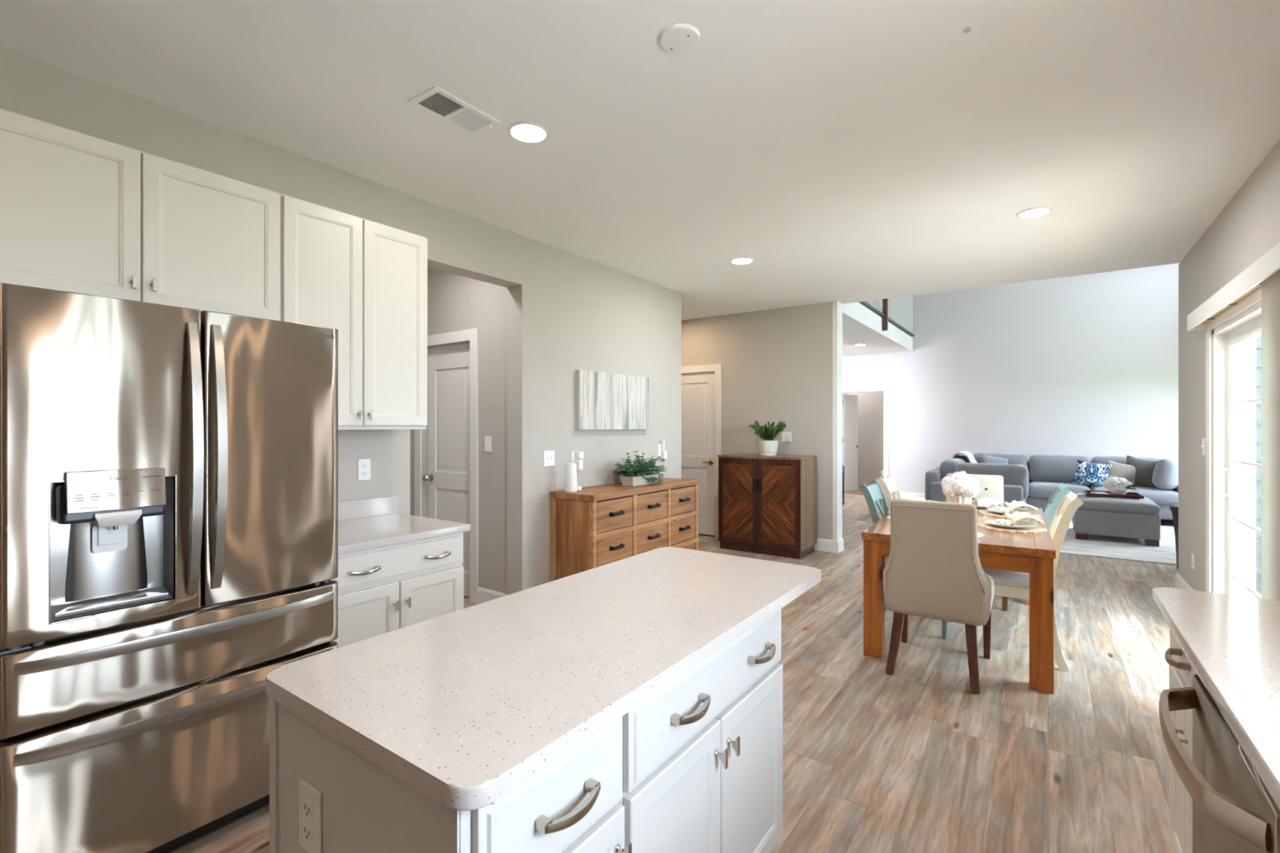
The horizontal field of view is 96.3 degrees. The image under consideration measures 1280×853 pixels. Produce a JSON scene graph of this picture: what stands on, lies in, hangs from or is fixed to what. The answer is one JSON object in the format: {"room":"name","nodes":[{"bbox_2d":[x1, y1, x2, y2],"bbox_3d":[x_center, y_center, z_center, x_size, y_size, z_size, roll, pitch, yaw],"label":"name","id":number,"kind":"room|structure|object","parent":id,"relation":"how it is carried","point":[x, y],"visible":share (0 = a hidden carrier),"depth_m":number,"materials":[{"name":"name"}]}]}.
{"room":"kitchen","nodes":[
{"label":"kitchen","id":0,"kind":"room"},
{"bbox_2d":[0,45,681,595],"bbox_3d":[-1.904,0.004,2.774,0.160,2.753,7.810,0,0,35],"label":"wall","id":1,"kind":"structure","parent":0,"point":[567,313],"depth_m":4.14,"materials":[{"name":"paint"}]},
{"bbox_2d":[0,108,279,320],"bbox_3d":[-1.973,-0.743,2.215,0.366,0.574,0.956,0,0,35],"label":"upper cabinet","id":2,"kind":"object","parent":1,"relation":"attached to","point":[82,213],"visible":0.93,"depth_m":2.10,"materials":[{"name":"white wood"}]},
{"bbox_2d":[280,193,427,430],"bbox_3d":[-1.483,-0.507,2.904,0.366,1.046,0.727,0,0,35],"label":"upper cabinet","id":3,"kind":"object","parent":1,"relation":"attached to","point":[365,280],"visible":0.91,"depth_m":2.82,"materials":[{"name":"white wood"}]},
{"bbox_2d":[357,458,370,480],"bbox_3d":[-1.522,0.238,3.165,0.009,0.115,0.070,0,0,35],"label":"wall outlet","id":4,"kind":"object","parent":1,"relation":"attached to","point":[363,465],"visible":1,"depth_m":3.16,"materials":[{"name":"white plastic"}]},
{"bbox_2d":[361,463,367,468],"bbox_3d":[-1.520,0.217,3.164,0.003,0.028,0.033,0,0,35],"label":"socket","id":5,"kind":"object","parent":4,"relation":"attached to","point":[363,465],"depth_m":3.16,"materials":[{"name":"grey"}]},
{"bbox_2d":[361,471,367,475],"bbox_3d":[-1.520,0.259,3.164,0.003,0.028,0.033,0,0,35],"label":"socket","id":6,"kind":"object","parent":4,"relation":"attached to","point":[363,473],"depth_m":3.16,"materials":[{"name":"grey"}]},
{"bbox_2d":[337,495,398,520],"bbox_3d":[-1.613,0.450,3.023,0.020,0.100,0.722,0,0,35],"label":"backsplash","id":7,"kind":"structure","parent":1,"relation":"attached to","point":[371,507],"depth_m":3.16,"materials":[{"name":"stone"}]},
{"bbox_2d":[543,450,554,466],"bbox_3d":[-0.683,0.242,4.336,0.016,0.120,0.115,0,0,35],"label":"light switch","id":8,"kind":"object","parent":1,"relation":"attached to","point":[548,455],"visible":1,"depth_m":4.33,"materials":[{"name":"white plastic"}]},
{"bbox_2d":[571,451,583,484],"bbox_3d":[-0.497,0.342,4.560,0.060,0.289,0.088,0,0,35],"label":"plug","id":9,"kind":"object","parent":1,"relation":"attached to","point":[575,455],"visible":0.85,"depth_m":4.55,"materials":[{"name":"white plastic"}]},
{"bbox_2d":[576,369,648,429],"bbox_3d":[-0.213,-0.214,4.976,0.040,0.480,0.976,0,0,35],"label":"canvas","id":10,"kind":"object","parent":1,"relation":"attached to","point":[604,401],"visible":1,"depth_m":4.89,"materials":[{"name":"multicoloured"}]},
{"bbox_2d":[657,440,666,461],"bbox_3d":[0.219,0.237,5.570,0.055,0.205,0.084,0,0,35],"label":"plug","id":11,"kind":"object","parent":1,"relation":"attached to","point":[663,454],"visible":1,"depth_m":5.57,"materials":[{"name":"white plastic"}]},
{"bbox_2d":[409,267,506,593],"bbox_3d":[-1.558,0.004,4.743,1.560,2.753,0.120,0,0,35],"label":"wall","id":12,"kind":"structure","parent":0,"point":[455,303],"depth_m":4.40,"materials":[{"name":"paint"}]},
{"bbox_2d":[414,328,478,604],"bbox_3d":[-1.560,0.308,4.732,0.828,2.143,0.140,0,0,35],"label":"door","id":13,"kind":"structure","parent":12,"relation":"in","point":[452,477],"depth_m":4.71,"materials":[{"name":"white wood"}]},
{"bbox_2d":[484,435,491,452],"bbox_3d":[-1.165,0.135,4.380,0.075,0.120,0.016,0,0,35],"label":"light switch","id":14,"kind":"object","parent":12,"relation":"attached to","point":[487,439],"visible":1,"depth_m":4.38,"materials":[{"name":"white plastic"}]},
{"bbox_2d":[476,586,506,604],"bbox_3d":[-1.110,1.312,4.338,0.360,0.135,0.020,0,0,35],"label":"baseboard","id":15,"kind":"structure","parent":12,"relation":"attached to","point":[484,595],"depth_m":4.38,"materials":[{"name":"white wood"}]},
{"bbox_2d":[0,0,1279,320],"bbox_3d":[-1.039,-1.523,2.980,7.250,0.300,9.450,0,0,35],"label":"ceiling","id":16,"kind":"structure","parent":0,"point":[854,151],"depth_m":2.47,"materials":[{"name":"paint"}]},
{"bbox_2d":[407,85,500,136],"bbox_3d":[-0.805,-1.362,2.502,0.196,0.022,0.340,0,0,35],"label":"ceiling vent","id":17,"kind":"object","parent":16,"relation":"in","point":[434,101],"visible":1,"depth_m":2.49,"materials":[{"name":"white plastic"}]},
{"bbox_2d":[506,120,550,143],"bbox_3d":[-0.520,-1.369,2.677,0.196,0.007,0.196,0,0,35],"label":"recessed light","id":18,"kind":"object","parent":16,"relation":"in","point":[529,132],"visible":1,"depth_m":2.67,"materials":[{"name":"white plastic"}]},
{"bbox_2d":[659,23,700,53],"bbox_3d":[0.141,-1.364,2.025,0.144,0.018,0.144,0,0,35],"label":"cover plate","id":19,"kind":"object","parent":16,"relation":"attached to","point":[677,38],"visible":1,"depth_m":2.01,"materials":[{"name":"white plastic"}]},
{"bbox_2d":[729,257,753,264],"bbox_3d":[0.843,-1.369,4.750,0.196,0.007,0.196,0,0,35],"label":"recessed light","id":20,"kind":"object","parent":16,"relation":"in","point":[740,260],"visible":1,"depth_m":4.74,"materials":[{"name":"white"}]},
{"bbox_2d":[962,26,971,33],"bbox_3d":[1.131,-1.370,1.983,0.026,0.006,0.026,0,0,35],"label":"ceiling sensor","id":21,"kind":"object","parent":16,"relation":"attached to","point":[966,29],"visible":1,"depth_m":1.98,"materials":[{"name":"grey plastic"}]},
{"bbox_2d":[1015,206,1053,218],"bbox_3d":[2.528,-1.369,3.678,0.196,0.007,0.196,0,0,35],"label":"recessed light","id":22,"kind":"object","parent":16,"relation":"in","point":[1033,212],"visible":1,"depth_m":3.67,"materials":[{"name":"white"}]},
{"bbox_2d":[166,487,1178,852],"bbox_3d":[2.394,1.434,6.336,8.950,0.132,18.900,0,0,35],"label":"floor","id":23,"kind":"structure","parent":0,"point":[910,759],"depth_m":2.63,"materials":[{"name":"laminate"}]},
{"bbox_2d":[0,282,337,852],"bbox_3d":[-1.732,0.493,2.092,0.861,1.750,0.908,0,0,35],"label":"refrigerator","id":24,"kind":"object","parent":23,"relation":"on","point":[169,473],"visible":0.98,"depth_m":1.77,"materials":[{"name":"grey metal"}]},
{"bbox_2d":[330,532,463,648],"bbox_3d":[-1.346,0.958,2.829,0.676,0.845,0.712,0,0,35],"label":"base cabinet","id":25,"kind":"object","parent":23,"relation":"on","point":[381,590],"visible":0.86,"depth_m":2.64,"materials":[{"name":"white wood"}]},
{"bbox_2d":[337,513,470,554],"bbox_3d":[-1.349,0.517,2.836,0.668,0.035,0.724,0,0,35],"label":"countertop","id":26,"kind":"structure","parent":25,"relation":"on","point":[355,535],"depth_m":2.78,"materials":[{"name":"stone"}]},
{"bbox_2d":[269,697,631,852],"bbox_3d":[-0.368,0.958,1.120,0.661,0.845,0.382,0,0,35],"label":"base cabinet","id":27,"kind":"object","parent":23,"relation":"on","point":[572,806],"depth_m":0.98,"materials":[{"name":"white wood"}]},
{"bbox_2d":[299,778,321,852],"bbox_3d":[-0.612,0.728,1.061,0.078,0.125,0.009,0,0,35],"label":"wall outlet","id":28,"kind":"object","parent":27,"relation":"attached to","point":[310,798],"visible":1,"depth_m":1.05,"materials":[{"name":"white plastic"}]},
{"bbox_2d":[302,800,312,818],"bbox_3d":[-0.613,0.707,1.059,0.033,0.028,0.003,0,0,35],"label":"socket","id":29,"kind":"object","parent":28,"relation":"attached to","point":[307,804],"depth_m":1.06,"materials":[{"name":"grey plastic"}]},
{"bbox_2d":[302,822,312,841],"bbox_3d":[-0.613,0.749,1.059,0.033,0.028,0.003,0,0,35],"label":"socket","id":30,"kind":"object","parent":28,"relation":"attached to","point":[307,827],"depth_m":1.06,"materials":[{"name":"grey plastic"}]},
{"bbox_2d":[265,546,821,810],"bbox_3d":[-0.063,0.517,1.589,0.666,0.035,1.523,0,0,35],"label":"countertop","id":31,"kind":"structure","parent":27,"relation":"on","point":[465,707],"depth_m":1.18,"materials":[{"name":"stone"}]},
{"bbox_2d":[550,477,698,582],"bbox_3d":[-0.056,0.935,4.822,0.459,0.890,1.519,0,0,35],"label":"dresser","id":32,"kind":"object","parent":23,"relation":"on","point":[593,526],"visible":0.68,"depth_m":4.35,"materials":[{"name":"brown wood"}]},
{"bbox_2d":[564,462,581,492],"bbox_3d":[-0.506,0.383,4.349,0.100,0.216,0.155,0,0,35],"label":"router","id":33,"kind":"object","parent":32,"relation":"on","point":[571,471],"visible":1,"depth_m":4.29,"materials":[{"name":"white plastic"}]},
{"bbox_2d":[612,451,666,485],"bbox_3d":[-0.011,0.356,4.917,0.561,0.304,0.460,0,0,-32],"label":"planter","id":34,"kind":"object","parent":32,"relation":"on","point":[646,472],"visible":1,"depth_m":4.81,"materials":[{"name":"green plant"}]},
{"bbox_2d":[619,608,782,852],"bbox_3d":[-0.017,0.958,1.597,0.641,0.845,0.798,0,0,35],"label":"base cabinet","id":35,"kind":"object","parent":23,"relation":"on","point":[703,754],"visible":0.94,"depth_m":1.38,"materials":[{"name":"white wood"}]},
{"bbox_2d":[717,453,817,559],"bbox_3d":[1.415,0.851,6.412,0.963,1.058,0.515,0,0,35],"label":"cabinet","id":36,"kind":"object","parent":23,"relation":"on","point":[767,504],"visible":1,"depth_m":6.18,"materials":[{"name":"brown wood"}]},
{"bbox_2d":[748,420,786,455],"bbox_3d":[1.445,0.126,6.428,0.400,0.392,0.390,0,0,26],"label":"potted plant","id":37,"kind":"object","parent":36,"relation":"on","point":[767,446],"visible":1,"depth_m":6.36,"materials":[{"name":"green plant"}]},
{"bbox_2d":[842,465,844,505],"bbox_3d":[2.645,1.000,8.674,0.466,0.760,1.560,0,0,35],"label":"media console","id":38,"kind":"object","parent":23,"relation":"on","point":[842,465],"visible":0.16,"depth_m":9.13,"materials":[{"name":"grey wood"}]},
{"bbox_2d":[875,473,902,510],"bbox_3d":[2.211,0.893,4.548,0.564,0.990,0.430,0,0,33],"label":"dining chair","id":39,"kind":"object","parent":23,"relation":"on","point":[888,485],"visible":0.1,"depth_m":4.65,"materials":[{"name":"beige paint"}]},
{"bbox_2d":[858,479,951,639],"bbox_3d":[1.875,0.893,4.033,0.564,0.990,0.430,0,0,33],"label":"dining chair","id":40,"kind":"object","parent":23,"relation":"on","point":[873,492],"visible":0.16,"depth_m":4.01,"materials":[{"name":"teal paint"}]},
{"bbox_2d":[883,498,994,693],"bbox_3d":[1.739,0.899,3.338,0.532,0.982,0.654,0,0,34],"label":"upholstered chair","id":41,"kind":"object","parent":23,"relation":"on","point":[933,569],"visible":1,"depth_m":3.10,"materials":[{"name":"fabric"}]},
{"bbox_2d":[861,501,1056,693],"bbox_3d":[2.235,1.008,3.963,0.950,0.744,1.836,0,0,33],"label":"dining table","id":42,"kind":"object","parent":23,"relation":"on","point":[1034,554],"visible":0.52,"depth_m":3.10,"materials":[{"name":"brown wood"}]},
{"bbox_2d":[940,471,980,503],"bbox_3d":[2.297,0.476,4.112,0.253,0.321,0.251,0,0,35],"label":"flower vase","id":43,"kind":"object","parent":42,"relation":"on","point":[960,487],"visible":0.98,"depth_m":4.05,"materials":[{"name":"white"}]},
{"bbox_2d":[976,506,995,511],"bbox_3d":[2.614,0.633,4.486,0.382,0.006,0.376,0,0,33],"label":"placemat","id":44,"kind":"object","parent":42,"relation":"on","point":[984,508],"visible":0.17,"depth_m":4.40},
{"bbox_2d":[975,504,994,508],"bbox_3d":[2.614,0.620,4.486,0.272,0.021,0.272,0,0,33],"label":"plate","id":45,"kind":"object","parent":44,"relation":"on","point":[980,506],"visible":0.28,"depth_m":4.42,"materials":[{"name":"white ceramic"}]},
{"bbox_2d":[973,497,1000,507],"bbox_3d":[2.632,0.581,4.450,0.266,0.075,0.274,0,0,-27],"label":"napkin","id":46,"kind":"object","parent":45,"relation":"on","point":[986,502],"visible":0.72,"depth_m":4.35,"materials":[{"name":"fabric"}]},
{"bbox_2d":[978,510,1040,517],"bbox_3d":[2.674,0.633,4.154,0.376,0.006,0.382,0,0,33],"label":"placemat","id":47,"kind":"object","parent":42,"relation":"on","point":[988,513],"visible":0.33,"depth_m":4.14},
{"bbox_2d":[986,507,1031,514],"bbox_3d":[2.674,0.620,4.154,0.272,0.021,0.272,0,0,33],"label":"plate","id":48,"kind":"object","parent":47,"relation":"on","point":[992,509],"visible":0.51,"depth_m":4.17,"materials":[{"name":"white ceramic"}]},
{"bbox_2d":[994,500,1038,512],"bbox_3d":[2.709,0.581,4.172,0.274,0.075,0.266,0,0,-27],"label":"napkin","id":49,"kind":"object","parent":48,"relation":"on","point":[1014,504],"visible":0.99,"depth_m":4.16,"materials":[{"name":"fabric"}]},
{"bbox_2d":[977,521,1047,533],"bbox_3d":[2.336,0.633,3.616,0.376,0.006,0.382,0,0,33],"label":"placemat","id":50,"kind":"object","parent":42,"relation":"on","point":[985,525],"visible":0.55,"depth_m":3.54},
{"bbox_2d":[985,520,1036,528],"bbox_3d":[2.336,0.620,3.616,0.272,0.021,0.272,0,0,33],"label":"plate","id":51,"kind":"object","parent":50,"relation":"on","point":[1019,524],"visible":0.78,"depth_m":3.61,"materials":[{"name":"white ceramic"}]},
{"bbox_2d":[993,511,1044,525],"bbox_3d":[2.372,0.581,3.634,0.274,0.075,0.266,0,0,-27],"label":"napkin","id":52,"kind":"object","parent":51,"relation":"on","point":[1016,515],"visible":0.97,"depth_m":3.62,"materials":[{"name":"fabric"}]},
{"bbox_3d":[2.236,0.633,4.441,0.376,0.006,0.382,0,0,33],"label":"placemat","id":53,"kind":"object","parent":42,"relation":"on","visible":0},
{"bbox_3d":[2.236,0.619,4.441,0.272,0.021,0.272,0,0,33],"label":"plate","id":54,"kind":"object","parent":53,"relation":"on","visible":0},
{"bbox_2d":[908,497,933,501],"bbox_3d":[2.200,0.581,4.423,0.274,0.075,0.266,0,0,-27],"label":"napkin","id":55,"kind":"object","parent":54,"relation":"on","point":[915,498],"visible":0.17,"depth_m":4.39,"materials":[{"name":"fabric"}]},
{"bbox_2d":[945,473,1007,611],"bbox_3d":[2.687,0.899,4.638,0.532,0.982,0.654,0,0,33],"label":"upholstered chair","id":56,"kind":"object","parent":23,"relation":"on","point":[991,486],"visible":0.19,"depth_m":4.75,"materials":[{"name":"fabric"}]},
{"bbox_2d":[976,491,1084,671],"bbox_3d":[2.342,0.893,3.510,0.564,0.990,0.430,0,0,33],"label":"dining chair","id":57,"kind":"object","parent":23,"relation":"on","point":[1015,584],"visible":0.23,"depth_m":3.34,"materials":[{"name":"fabric"}]},
{"bbox_2d":[1043,482,1070,634],"bbox_3d":[2.683,0.893,4.059,0.564,0.990,0.430,0,0,33],"label":"dining chair","id":58,"kind":"object","parent":23,"relation":"on","point":[1060,491],"visible":0.15,"depth_m":3.80,"materials":[{"name":"teal fabric"}]},
{"bbox_2d":[1059,520,1176,564],"bbox_3d":[5.441,1.374,7.383,2.700,0.012,2.840,0,0,35],"label":"rug","id":59,"kind":"object","parent":23,"relation":"on","point":[1101,546],"visible":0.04,"depth_m":6.45,"materials":[{"name":"white carpet"}]},
{"bbox_2d":[924,453,1178,519],"bbox_3d":[6.128,0.909,8.348,3.180,0.915,2.850,0,0,35],"label":"sectional sofa","id":60,"kind":"object","parent":59,"relation":"on","point":[1033,482],"visible":0.47,"depth_m":8.44,"materials":[{"name":"grey fabric"}]},
{"bbox_2d":[939,457,966,479],"bbox_3d":[4.755,0.711,8.694,0.305,0.446,0.988,0,0,35],"label":"cushion","id":61,"kind":"object","parent":60,"relation":"on","point":[948,466],"depth_m":8.33,"materials":[{"name":"grey fabric"}]},
{"bbox_2d":[955,453,969,462],"bbox_3d":[5.326,0.701,9.496,0.305,0.466,0.958,0,0,35],"label":"cushion","id":62,"kind":"object","parent":60,"relation":"on","point":[962,456],"depth_m":9.15,"materials":[{"name":"grey fabric"}]},
{"bbox_2d":[951,450,977,462],"bbox_3d":[5.147,0.529,9.090,0.360,0.271,0.639,0,0,35],"label":"throw blanket","id":63,"kind":"object","parent":60,"relation":"on","point":[968,455],"visible":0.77,"depth_m":8.99,"materials":[{"name":"white fabric"}]},
{"bbox_2d":[956,462,1028,499],"bbox_3d":[4.843,0.746,7.900,0.853,0.476,0.285,0,0,35],"label":"cushion","id":64,"kind":"object","parent":60,"relation":"on","point":[1012,474],"depth_m":7.71,"materials":[{"name":"grey fabric"}]},
{"bbox_2d":[980,453,1008,463],"bbox_3d":[5.870,0.690,9.520,0.475,0.457,0.204,0,0,20],"label":"throw pillow","id":65,"kind":"object","parent":60,"relation":"on","point":[984,459],"visible":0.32,"depth_m":9.51,"materials":[{"name":"grey fabric"}]},
{"bbox_2d":[973,453,1027,467],"bbox_3d":[6.091,0.692,9.743,0.828,0.481,0.344,0,0,35],"label":"cushion","id":66,"kind":"object","parent":60,"relation":"on","point":[1014,459],"depth_m":9.53,"materials":[{"name":"grey fabric"}]},
{"bbox_2d":[1027,481,1090,497],"bbox_3d":[6.505,0.995,8.921,0.790,0.230,0.780,0,0,35],"label":"seat cushion","id":67,"kind":"object","parent":60,"relation":"on","point":[1036,489],"depth_m":8.75,"materials":[{"name":"grey fabric"}]},
{"bbox_2d":[1029,454,1089,483],"bbox_3d":[6.765,0.692,9.264,0.793,0.481,0.344,0,0,35],"label":"cushion","id":68,"kind":"object","parent":60,"relation":"on","point":[1042,468],"depth_m":9.18,"materials":[{"name":"grey fabric"}]},
{"bbox_2d":[1071,459,1111,487],"bbox_3d":[6.801,0.720,8.637,0.464,0.421,0.206,0,0,44],"label":"throw pillow","id":69,"kind":"object","parent":60,"relation":"on","point":[1087,473],"visible":0.93,"depth_m":8.59,"materials":[{"name":"blue fabric"}]},
{"bbox_2d":[1105,459,1135,484],"bbox_3d":[7.131,0.712,8.524,0.467,0.432,0.196,0,0,35],"label":"throw pillow","id":70,"kind":"object","parent":60,"relation":"on","point":[1119,470],"visible":0.59,"depth_m":8.47,"materials":[{"name":"grey fabric"}]},
{"bbox_2d":[1090,455,1161,486],"bbox_3d":[7.444,0.693,8.778,0.863,0.482,0.345,0,0,35],"label":"cushion","id":71,"kind":"object","parent":60,"relation":"on","point":[1097,460],"depth_m":8.77,"materials":[{"name":"grey fabric"}]},
{"bbox_2d":[1089,485,1178,505],"bbox_3d":[7.230,0.995,8.404,0.970,0.230,0.780,0,0,35],"label":"seat cushion","id":72,"kind":"object","parent":60,"relation":"on","point":[1159,496],"depth_m":7.99,"materials":[{"name":"grey fabric"}]},
{"bbox_2d":[1125,455,1159,488],"bbox_3d":[7.382,0.680,8.419,0.195,0.499,0.512,0,0,-35],"label":"throw pillow","id":73,"kind":"object","parent":60,"relation":"on","point":[1144,468],"visible":0.64,"depth_m":8.37,"materials":[{"name":"grey fabric"}]},
{"bbox_2d":[1151,457,1178,489],"bbox_3d":[7.521,0.675,8.149,0.649,0.467,0.335,0,0,-37],"label":"sofa cushion","id":74,"kind":"object","parent":60,"relation":"on","point":[1166,472],"visible":0.8,"depth_m":7.95,"materials":[{"name":"grey fabric"}]},
{"bbox_2d":[1071,493,1160,546],"bbox_3d":[5.866,1.107,7.117,0.790,0.522,0.960,0,0,35],"label":"ottoman","id":75,"kind":"object","parent":59,"relation":"on","point":[1128,517],"visible":0.8,"depth_m":6.74,"materials":[{"name":"grey fabric"}]},
{"bbox_2d":[1082,489,1143,498],"bbox_3d":[5.829,0.837,7.082,0.540,0.036,0.400,0,0,32],"label":"serving tray","id":76,"kind":"object","parent":75,"relation":"on","point":[1129,495],"visible":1,"depth_m":6.98,"materials":[{"name":"brown wood"}]},
{"bbox_2d":[1108,488,1128,494],"bbox_3d":[5.872,0.804,7.039,0.190,0.076,0.190,0,0,35],"label":"bowl","id":77,"kind":"object","parent":76,"relation":"on","point":[1113,491],"depth_m":6.99,"materials":[{"name":"white ceramic"}]},
{"bbox_2d":[1102,475,1137,494],"bbox_3d":[5.867,0.725,7.017,0.334,0.235,0.242,0,0,35],"label":"flower bowl","id":78,"kind":"object","parent":76,"relation":"on","point":[1122,486],"visible":0.94,"depth_m":7.01,"materials":[{"name":"white"}]},
{"bbox_2d":[1075,493,1159,514],"bbox_3d":[5.866,0.953,7.117,0.790,0.214,0.960,0,0,35],"label":"cushion","id":79,"kind":"object","parent":75,"relation":"on","point":[1092,504],"depth_m":6.78,"materials":[{"name":"grey fabric"}]},
{"bbox_2d":[1169,504,1178,568],"bbox_3d":[5.338,1.073,5.480,0.410,0.615,0.410,0,0,35],"label":"stool","id":80,"kind":"object","parent":23,"relation":"on","point":[1174,508],"visible":0.12,"depth_m":5.53,"materials":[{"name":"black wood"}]},
{"bbox_2d":[1164,629,1197,852],"bbox_3d":[1.688,0.958,1.385,0.626,0.845,0.525,0,0,35],"label":"base cabinet","id":81,"kind":"object","parent":23,"relation":"on","point":[1181,672],"visible":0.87,"depth_m":1.58,"materials":[{"name":"white wood"}]},
{"bbox_2d":[1159,675,1279,852],"bbox_3d":[1.324,0.956,0.942,0.686,0.829,0.602,0,0,35],"label":"dishwasher","id":82,"kind":"object","parent":23,"relation":"on","point":[1233,811],"visible":0.73,"depth_m":1.06,"materials":[{"name":"silver metal"}]},
{"bbox_3d":[0.833,0.958,0.174,0.616,0.845,1.200,0,0,35],"label":"base cabinet","id":83,"kind":"object","parent":23,"relation":"on","visible":0},
{"bbox_2d":[1152,586,1279,809],"bbox_3d":[0.822,0.517,0.154,0.636,0.035,3.605,0,0,35],"label":"countertop","id":84,"kind":"structure","parent":83,"relation":"on","point":[1232,642],"depth_m":1.25,"materials":[{"name":"stone"}]},
{"bbox_2d":[681,301,832,539],"bbox_3d":[0.959,0.004,7.235,2.970,2.753,0.180,0,0,35],"label":"wall","id":85,"kind":"structure","parent":0,"point":[776,363],"depth_m":6.67,"materials":[{"name":"paint"}]},
{"bbox_2d":[681,364,721,537],"bbox_3d":[0.667,0.303,7.417,0.938,2.154,0.222,0,0,35],"label":"door","id":86,"kind":"structure","parent":85,"relation":"in","point":[701,393],"depth_m":7.25,"materials":[{"name":"white wood"}]},
{"bbox_2d":[782,431,791,441],"bbox_3d":[1.688,0.118,6.602,0.115,0.115,0.006,0,0,35],"label":"light switch","id":87,"kind":"object","parent":85,"relation":"attached to","point":[786,436],"visible":0.99,"depth_m":6.60,"materials":[{"name":"white plastic"}]},
{"bbox_2d":[814,537,836,552],"bbox_3d":[1.577,1.312,6.672,1.410,0.135,0.020,0,0,35],"label":"baseboard","id":88,"kind":"structure","parent":85,"relation":"attached to","point":[823,544],"depth_m":6.33,"materials":[{"name":"white"}]},
{"bbox_2d":[832,301,842,540],"bbox_3d":[2.190,0.004,6.359,0.050,2.753,0.189,0,0,35],"label":"trim","id":89,"kind":"structure","parent":85,"relation":"attached to","point":[837,306],"depth_m":6.29,"materials":[{"name":"white"}]},
{"bbox_2d":[836,537,844,553],"bbox_3d":[2.215,1.312,6.334,0.020,0.135,0.201,0,0,35],"label":"baseboard","id":90,"kind":"structure","parent":85,"relation":"attached to","point":[840,543],"depth_m":6.31,"materials":[{"name":"white"}]},
{"bbox_2d":[842,391,883,487],"bbox_3d":[4.811,-0.020,12.963,3.200,2.800,0.100,0,0,35],"label":"wall","id":91,"kind":"structure","parent":0,"point":[870,404],"depth_m":12.70,"materials":[{"name":"paint"}]},
{"bbox_2d":[842,302,912,356],"bbox_3d":[1.951,-1.550,9.886,4.110,0.260,5.290,0,0,35],"label":"ceiling","id":92,"kind":"structure","parent":0,"point":[860,325],"depth_m":9.24,"materials":[{"name":"white paint"}]},
{"bbox_2d":[858,295,914,337],"bbox_3d":[3.650,-2.090,8.695,0.110,1.220,5.200,0,0,35],"label":"loft railing","id":93,"kind":"object","parent":92,"relation":"attached to","point":[898,311],"visible":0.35,"depth_m":9.60,"materials":[{"name":"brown wood"}]},
{"bbox_2d":[842,262,1179,493],"bbox_3d":[5.457,-1.320,10.723,8.850,5.400,0.140,0,0,35],"label":"wall","id":94,"kind":"structure","parent":0,"point":[1086,365],"depth_m":9.73,"materials":[{"name":"paint"}]},
{"bbox_2d":[893,491,924,499],"bbox_3d":[6.856,1.312,9.629,5.000,0.135,0.020,0,0,35],"label":"baseboard","id":95,"kind":"structure","parent":94,"relation":"attached to","point":[907,495],"depth_m":10.86,"materials":[{"name":"white"}]},
{"bbox_2d":[1178,138,1279,591],"bbox_3d":[1.917,0.004,1.011,0.150,2.753,9.370,0,0,35],"label":"wall","id":96,"kind":"structure","parent":0,"point":[1247,228],"depth_m":4.14,"materials":[{"name":"paint"}]},
{"bbox_2d":[1175,573,1193,590],"bbox_3d":[4.240,1.312,4.420,0.020,0.135,1.120,0,0,35],"label":"baseboard","id":97,"kind":"structure","parent":96,"relation":"attached to","point":[1180,583],"depth_m":4.70,"materials":[{"name":"white wood"}]},
{"bbox_2d":[1191,552,1194,569],"bbox_3d":[4.206,1.025,4.363,0.009,0.115,0.070,0,0,35],"label":"wall outlet","id":98,"kind":"object","parent":96,"relation":"attached to","point":[1193,554],"visible":1,"depth_m":4.35,"materials":[{"name":"white plastic"}]},
{"bbox_2d":[1201,438,1205,455],"bbox_3d":[3.988,0.142,4.062,0.016,0.120,0.075,0,0,35],"label":"light switch","id":99,"kind":"object","parent":96,"relation":"attached to","point":[1203,446],"visible":1,"depth_m":4.05,"materials":[{"name":"white plastic"}]},
{"bbox_2d":[1205,286,1261,598],"bbox_3d":[3.378,0.310,3.076,0.166,2.140,2.050,0,0,35],"label":"door","id":100,"kind":"structure","parent":96,"relation":"in","point":[1226,524],"depth_m":3.76,"materials":[{"name":"white"}]},
{"bbox_2d":[1231,338,1261,598],"bbox_3d":[3.633,0.380,3.413,0.016,1.800,0.745,0,0,35],"label":"grille","id":101,"kind":"object","parent":100,"relation":"attached to","point":[1236,580],"depth_m":3.62,"materials":[{"name":"white"}]},
{"bbox_2d":[1186,242,1279,600],"bbox_3d":[3.250,0.282,3.094,0.105,2.135,2.310,0,0,35],"label":"vertical blinds","id":102,"kind":"object","parent":96,"relation":"attached to","point":[1264,273],"visible":0.9,"depth_m":2.63,"materials":[{"name":"white"}]},
{"bbox_3d":[5.243,-0.020,11.777,0.120,2.800,1.330,0,0,35],"label":"wall","id":103,"kind":"structure","parent":0,"visible":0},
{"bbox_2d":[842,386,888,493],"bbox_3d":[4.668,0.301,11.776,1.021,2.158,0.976,0,0,35],"label":"door","id":104,"kind":"structure","parent":103,"relation":"in","point":[850,402],"depth_m":11.94,"materials":[{"name":"white wood"}]},
{"bbox_3d":[5.327,-1.320,4.291,1.600,5.400,0.070,0,0,35],"label":"wall","id":105,"kind":"structure","parent":0,"visible":0},
{"bbox_2d":[1245,337,1256,598],"bbox_3d":[4.756,-1.270,4.614,0.275,5.500,0.025,0,0,35],"label":"trim","id":106,"kind":"structure","parent":105,"relation":"attached to","point":[1254,340],"depth_m":4.53,"materials":[{"name":"white"}]},
{"bbox_2d":[1256,336,1261,598],"bbox_3d":[5.309,-1.298,4.249,1.600,5.555,0.022,0,0,35],"label":"siding","id":107,"kind":"object","parent":105,"relation":"attached to","point":[1259,339],"depth_m":4.54,"materials":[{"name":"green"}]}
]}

